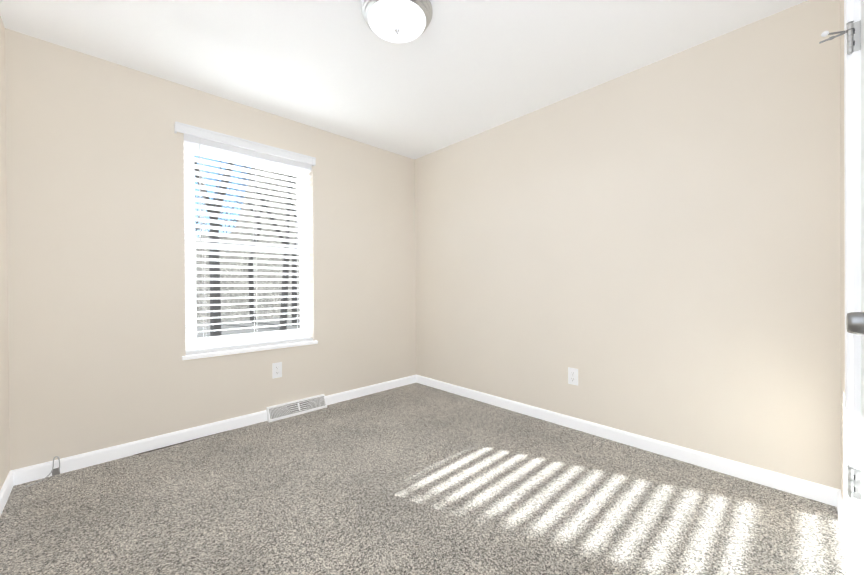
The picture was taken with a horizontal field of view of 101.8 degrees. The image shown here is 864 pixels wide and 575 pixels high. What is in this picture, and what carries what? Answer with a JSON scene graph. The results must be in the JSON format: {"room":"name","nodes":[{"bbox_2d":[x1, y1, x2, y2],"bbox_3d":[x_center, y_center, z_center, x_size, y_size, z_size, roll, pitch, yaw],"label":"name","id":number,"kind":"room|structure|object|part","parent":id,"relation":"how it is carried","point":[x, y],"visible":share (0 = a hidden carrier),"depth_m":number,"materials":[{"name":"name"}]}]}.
{"room":"empty bedroom","nodes":[
{"label":"empty bedroom","id":0,"kind":"room"},
{"bbox_2d":[0,16,9,490],"bbox_3d":[-1.182,-0.151,0.682,0.120,2.290,3.097,-1,0,-44],"label":"wall","id":1,"kind":"structure","parent":0,"point":[4,418],"depth_m":1.69,"materials":[{"name":"paint"}]},
{"bbox_2d":[0,471,12,515],"bbox_3d":[-1.127,0.955,0.732,0.012,0.076,2.857,-1,0,-44],"label":"baseboard","id":2,"kind":"structure","parent":1,"relation":"attached to","point":[6,489],"depth_m":1.63,"materials":[{"name":"white"}]},
{"bbox_2d":[5,28,415,470],"bbox_3d":[-1.188,-0.160,2.732,2.699,2.290,0.120,-1,0,-44],"label":"wall","id":3,"kind":"structure","parent":0,"point":[95,238],"depth_m":2.11,"materials":[{"name":"paint"}]},
{"bbox_2d":[52,468,59,475],"bbox_3d":[-1.994,0.976,1.863,0.030,0.036,0.002,-1,0,-44],"label":"notch","id":4,"kind":"object","parent":3,"relation":"attached to","point":[55,471],"visible":1,"depth_m":1.86,"materials":[{"name":"grey"}]},
{"bbox_2d":[11,410,266,485],"bbox_3d":[-1.669,0.952,2.180,1.224,0.076,0.012,-1,0,-44],"label":"baseboard","id":5,"kind":"structure","parent":3,"relation":"attached to","point":[43,470],"depth_m":2.07,"materials":[{"name":"white wood"}]},
{"bbox_2d":[184,134,312,354],"bbox_3d":[-1.327,-0.281,2.611,0.867,1.435,0.122,-1,0,-44],"label":"window","id":6,"kind":"structure","parent":3,"relation":"in","point":[193,341],"depth_m":2.54,"materials":[{"name":"white plastic"}]},
{"bbox_2d":[199,144,200,242],"bbox_3d":[-1.535,-0.621,2.325,0.009,0.650,0.010,-1,0,-44],"label":"blind wand","id":7,"kind":"object","parent":6,"relation":"hanging from","point":[200,192],"visible":1,"depth_m":2.32,"materials":[{"name":"white plastic"}]},
{"bbox_2d":[201,148,206,349],"bbox_3d":[-1.521,-0.266,2.347,0.002,1.371,0.002,-1,0,-44],"label":"blind cord","id":8,"kind":"object","parent":6,"relation":"hanging from","point":[204,148],"depth_m":2.35,"materials":[{"name":"white fabric"}]},
{"bbox_2d":[174,121,315,165],"bbox_3d":[-1.284,-1.011,2.526,0.919,0.058,0.048,-1,0,-44],"label":"blind valance","id":9,"kind":"object","parent":6,"relation":"attached to","point":[219,137],"visible":0.98,"depth_m":2.45,"materials":[{"name":"white plastic"}]},
{"bbox_3d":[-1.348,-0.286,2.633,0.717,1.275,0.030,-1,0,-44],"label":"glass","id":10,"kind":"part","parent":6,"relation":"part of","materials":[{"name":"clear glass"}]},
{"bbox_3d":[-1.309,-0.976,2.584,0.857,0.044,0.056,-1,0,-44],"label":"window blind head rail","id":11,"kind":"part","parent":6,"relation":"part of","materials":[{"name":"white plastic"}]},
{"bbox_3d":[-1.300,0.426,2.591,0.857,0.018,0.052,-1,0,-44],"label":"window blind bottom rail","id":12,"kind":"part","parent":6,"relation":"part of","materials":[{"name":"white plastic"}]},
{"bbox_2d":[253,209,254,343],"bbox_3d":[-1.322,-0.269,2.606,0.002,1.371,0.002,-1,0,-44],"label":"blind cord","id":13,"kind":"object","parent":6,"relation":"hanging from","point":[253,209],"depth_m":2.61,"materials":[{"name":"white fabric"}]},
{"bbox_2d":[255,176,257,343],"bbox_3d":[-1.287,-0.269,2.569,0.002,1.371,0.002,-1,0,-44],"label":"blind cord","id":14,"kind":"object","parent":6,"relation":"hanging from","point":[256,247],"depth_m":2.57,"materials":[{"name":"white fabric"}]},
{"bbox_2d":[296,193,297,338],"bbox_3d":[-1.088,-0.271,2.830,0.002,1.371,0.002,-1,0,-44],"label":"blind cord","id":15,"kind":"object","parent":6,"relation":"hanging from","point":[296,193],"depth_m":2.83,"materials":[{"name":"white fabric"}]},
{"bbox_2d":[299,173,300,258],"bbox_3d":[-1.047,-0.273,2.794,0.013,1.376,0.002,0,0,-20],"label":"blind cord","id":16,"kind":"object","parent":6,"relation":"hanging from","point":[300,173],"depth_m":2.79,"materials":[{"name":"white fabric"}]},
{"bbox_2d":[182,340,317,359],"bbox_3d":[-1.310,0.448,2.602,0.907,0.024,0.158,-1,0,-44],"label":"window sill","id":17,"kind":"structure","parent":3,"relation":"on","point":[213,354],"depth_m":2.49,"materials":[{"name":"white"}]},
{"bbox_2d":[272,362,281,378],"bbox_3d":[-1.171,0.626,2.658,0.070,0.114,0.008,-1,0,-44],"label":"electrical outlet","id":18,"kind":"object","parent":3,"relation":"attached to","point":[276,370],"visible":1,"depth_m":2.65,"materials":[{"name":"white plastic"}]},
{"bbox_2d":[266,394,326,422],"bbox_3d":[-1.044,0.935,2.740,0.454,0.098,0.064,-1,0,-44],"label":"air vent","id":19,"kind":"object","parent":3,"relation":"in","point":[292,408],"visible":0.98,"depth_m":2.71,"materials":[{"name":"white metal"}]},
{"bbox_2d":[325,375,415,404],"bbox_3d":[-0.527,0.940,3.267,1.021,0.076,0.012,-1,0,-44],"label":"baseboard","id":20,"kind":"structure","parent":3,"relation":"attached to","point":[355,393],"depth_m":3.21,"materials":[{"name":"white wood"}]},
{"bbox_2d":[0,0,807,158],"bbox_3d":[-0.134,-1.357,1.612,2.939,0.100,3.197,-1,0,-44],"label":"ceiling","id":21,"kind":"structure","parent":0,"point":[456,71],"depth_m":1.93,"materials":[{"name":"paint"}]},
{"bbox_2d":[361,0,432,36],"bbox_3d":[-0.165,-1.285,1.664,0.336,0.045,0.336,-1,0,-44],"label":"pan","id":22,"kind":"object","parent":21,"relation":"attached to","point":[425,6],"visible":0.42,"depth_m":1.61,"materials":[{"name":"silver metal"}]},
{"bbox_2d":[368,0,425,42],"bbox_3d":[-0.165,-1.242,1.664,0.274,0.050,0.274,-1,0,-44],"label":"ceiling light","id":23,"kind":"object","parent":22,"relation":"attached to","point":[387,18],"visible":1,"depth_m":1.62,"materials":[{"name":"white glass"}]},
{"bbox_2d":[0,383,846,574],"bbox_3d":[-0.119,1.033,1.623,2.939,0.100,3.197,-1,0,-44],"label":"floor","id":24,"kind":"structure","parent":0,"point":[415,479],"depth_m":1.56,"materials":[{"name":"carpet"}]},
{"bbox_2d":[25,456,59,486],"bbox_3d":[-2.001,0.941,1.810,0.118,0.100,0.085,-1,0,-44],"label":"cord","id":25,"kind":"object","parent":24,"relation":"on","point":[50,472],"visible":0.96,"depth_m":1.84,"materials":[{"name":"grey plastic"}]},
{"bbox_2d":[135,430,228,454],"bbox_3d":[-1.579,0.989,2.245,0.500,0.001,0.019,-1,0,-44],"label":"floor carpet","id":26,"kind":"object","parent":24,"relation":"on","point":[172,445],"visible":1,"depth_m":2.19,"materials":[{"name":"grey carpet"}]},
{"bbox_2d":[415,0,840,489],"bbox_3d":[0.860,-0.173,2.626,0.120,2.290,3.097,-1,0,-44],"label":"wall","id":27,"kind":"structure","parent":0,"point":[652,250],"depth_m":2.02,"materials":[{"name":"paint"}]},
{"bbox_2d":[568,367,577,385],"bbox_3d":[0.973,0.613,2.423,0.008,0.114,0.070,-1,0,-44],"label":"electrical outlet","id":28,"kind":"object","parent":27,"relation":"attached to","point":[572,376],"visible":1,"depth_m":2.42,"materials":[{"name":"white plastic"}]},
{"bbox_2d":[416,375,839,506],"bbox_3d":[0.819,0.934,2.585,0.012,0.076,2.857,-1,0,-44],"label":"baseboard","id":29,"kind":"structure","parent":27,"relation":"attached to","point":[802,487],"depth_m":2.02,"materials":[{"name":"white wood"}]},
{"bbox_2d":[840,0,844,509],"bbox_3d":[1.650,-0.172,1.323,0.532,2.290,0.120,-1,0,-44],"label":"wall","id":30,"kind":"structure","parent":0,"point":[842,264],"depth_m":1.47,"materials":[{"name":"paint"}]},
{"bbox_2d":[837,490,844,554],"bbox_3d":[1.628,0.934,1.391,0.487,0.076,0.012,-1,0,-44],"label":"baseboard","id":31,"kind":"structure","parent":30,"relation":"attached to","point":[840,510],"depth_m":1.41,"materials":[{"name":"white"}]},
{"label":"outside","id":32,"kind":"structure","parent":0,"visible":0},
{"bbox_2d":[195,159,299,322],"bbox_3d":[-11.724,-5.014,12.281,60.000,12.950,0.001,-1,0,-44],"label":"thicket","id":33,"kind":"object","parent":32,"point":[224,307],"depth_m":15.65,"materials":[{"name":"plant"}]},
{"bbox_2d":[197,316,299,338],"bbox_3d":[-21.648,1.580,22.776,80.000,0.200,57.095,-1,0,-44],"label":"ground","id":34,"kind":"structure","parent":32,"point":[241,331],"depth_m":12.57,"materials":[{"name":"grey plant"}]},
{"bbox_2d":[194,156,233,337],"bbox_3d":[-4.269,-4.404,9.156,7.629,11.764,5.478,-1,0,-44],"label":"tree","id":35,"kind":"object","parent":34,"relation":"on","point":[217,320],"depth_m":8.18,"materials":[{"name":"grey plant"}]},
{"bbox_2d":[209,161,248,269],"bbox_3d":[-7.323,-3.094,14.016,4.813,9.147,7.957,-1,0,-44],"label":"tree","id":36,"kind":"object","parent":34,"relation":"on","point":[213,205],"depth_m":13.61,"materials":[{"name":"grey plant"}]},
{"bbox_2d":[206,161,283,322],"bbox_3d":[-7.481,-3.267,15.870,4.603,9.477,5.957,-1,0,-44],"label":"tree","id":37,"kind":"object","parent":34,"relation":"on","point":[252,312],"depth_m":14.06,"materials":[{"name":"grey plant"}]},
{"bbox_2d":[244,166,296,331],"bbox_3d":[-4.784,-3.107,10.566,3.251,9.172,7.339,0,0,27],"label":"tree","id":38,"kind":"object","parent":34,"relation":"on","point":[282,316],"depth_m":10.72,"materials":[{"name":"grey plant"}]},
{"bbox_2d":[288,175,297,227],"bbox_3d":[-2.690,-4.219,14.732,9.282,11.332,5.473,-1,0,-44],"label":"tree","id":39,"kind":"object","parent":34,"relation":"on","point":[292,204],"depth_m":13.92,"materials":[{"name":"grey plant"}]},
{"bbox_2d":[292,232,297,325],"bbox_3d":[-3.268,-3.602,14.294,4.629,10.100,5.513,-1,0,-44],"label":"tree","id":40,"kind":"object","parent":34,"relation":"on","point":[294,293],"depth_m":12.99,"materials":[{"name":"grey plant"}]},
{"bbox_3d":[1.212,-1.194,0.907,0.660,0.237,0.120,-1,0,-44],"label":"wall","id":41,"kind":"structure","parent":0,"visible":0},
{"bbox_2d":[819,0,863,574],"bbox_3d":[1.175,-0.044,0.969,0.628,2.018,0.126,-1,0,-44],"label":"door","id":42,"kind":"structure","parent":41,"relation":"in","point":[854,322],"depth_m":1.13,"materials":[{"name":"white wood"}]},
{"bbox_2d":[821,31,828,36],"bbox_3d":[1.355,-0.874,1.211,0.007,0.019,0.019,-1,0,-44],"label":"pad","id":43,"kind":"object","parent":42,"relation":"attached to","point":[824,33],"visible":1,"depth_m":1.21,"materials":[{"name":"white rubber"}]},
{"bbox_3d":[1.373,-0.861,1.192,0.020,0.027,0.079,-1,0,-44],"label":"stop arm","id":44,"kind":"part","parent":42,"relation":"part of"},
{"bbox_3d":[1.405,-0.831,1.159,0.017,0.109,0.050,-1,0,-44],"label":"door hinge","id":45,"kind":"part","parent":42,"relation":"part of","materials":[{"name":"silver metal"}]},
{"bbox_3d":[1.415,0.651,1.165,0.017,0.109,0.050,-1,0,-44],"label":"door hinge","id":46,"kind":"part","parent":42,"relation":"part of","materials":[{"name":"silver metal"}]},
{"bbox_3d":[0.991,0.082,0.798,0.063,0.063,0.062,-1,0,-44],"label":"knob","id":47,"kind":"part","parent":42,"relation":"part of","materials":[{"name":"silver metal"}]},
{"bbox_2d":[844,0,860,574],"bbox_3d":[1.214,-0.072,0.918,0.750,2.098,0.135,-1,0,-44],"label":"door frame","id":48,"kind":"structure","parent":41,"relation":"attached to","point":[848,104],"depth_m":1.17,"materials":[{"name":"white wood"}]}
]}

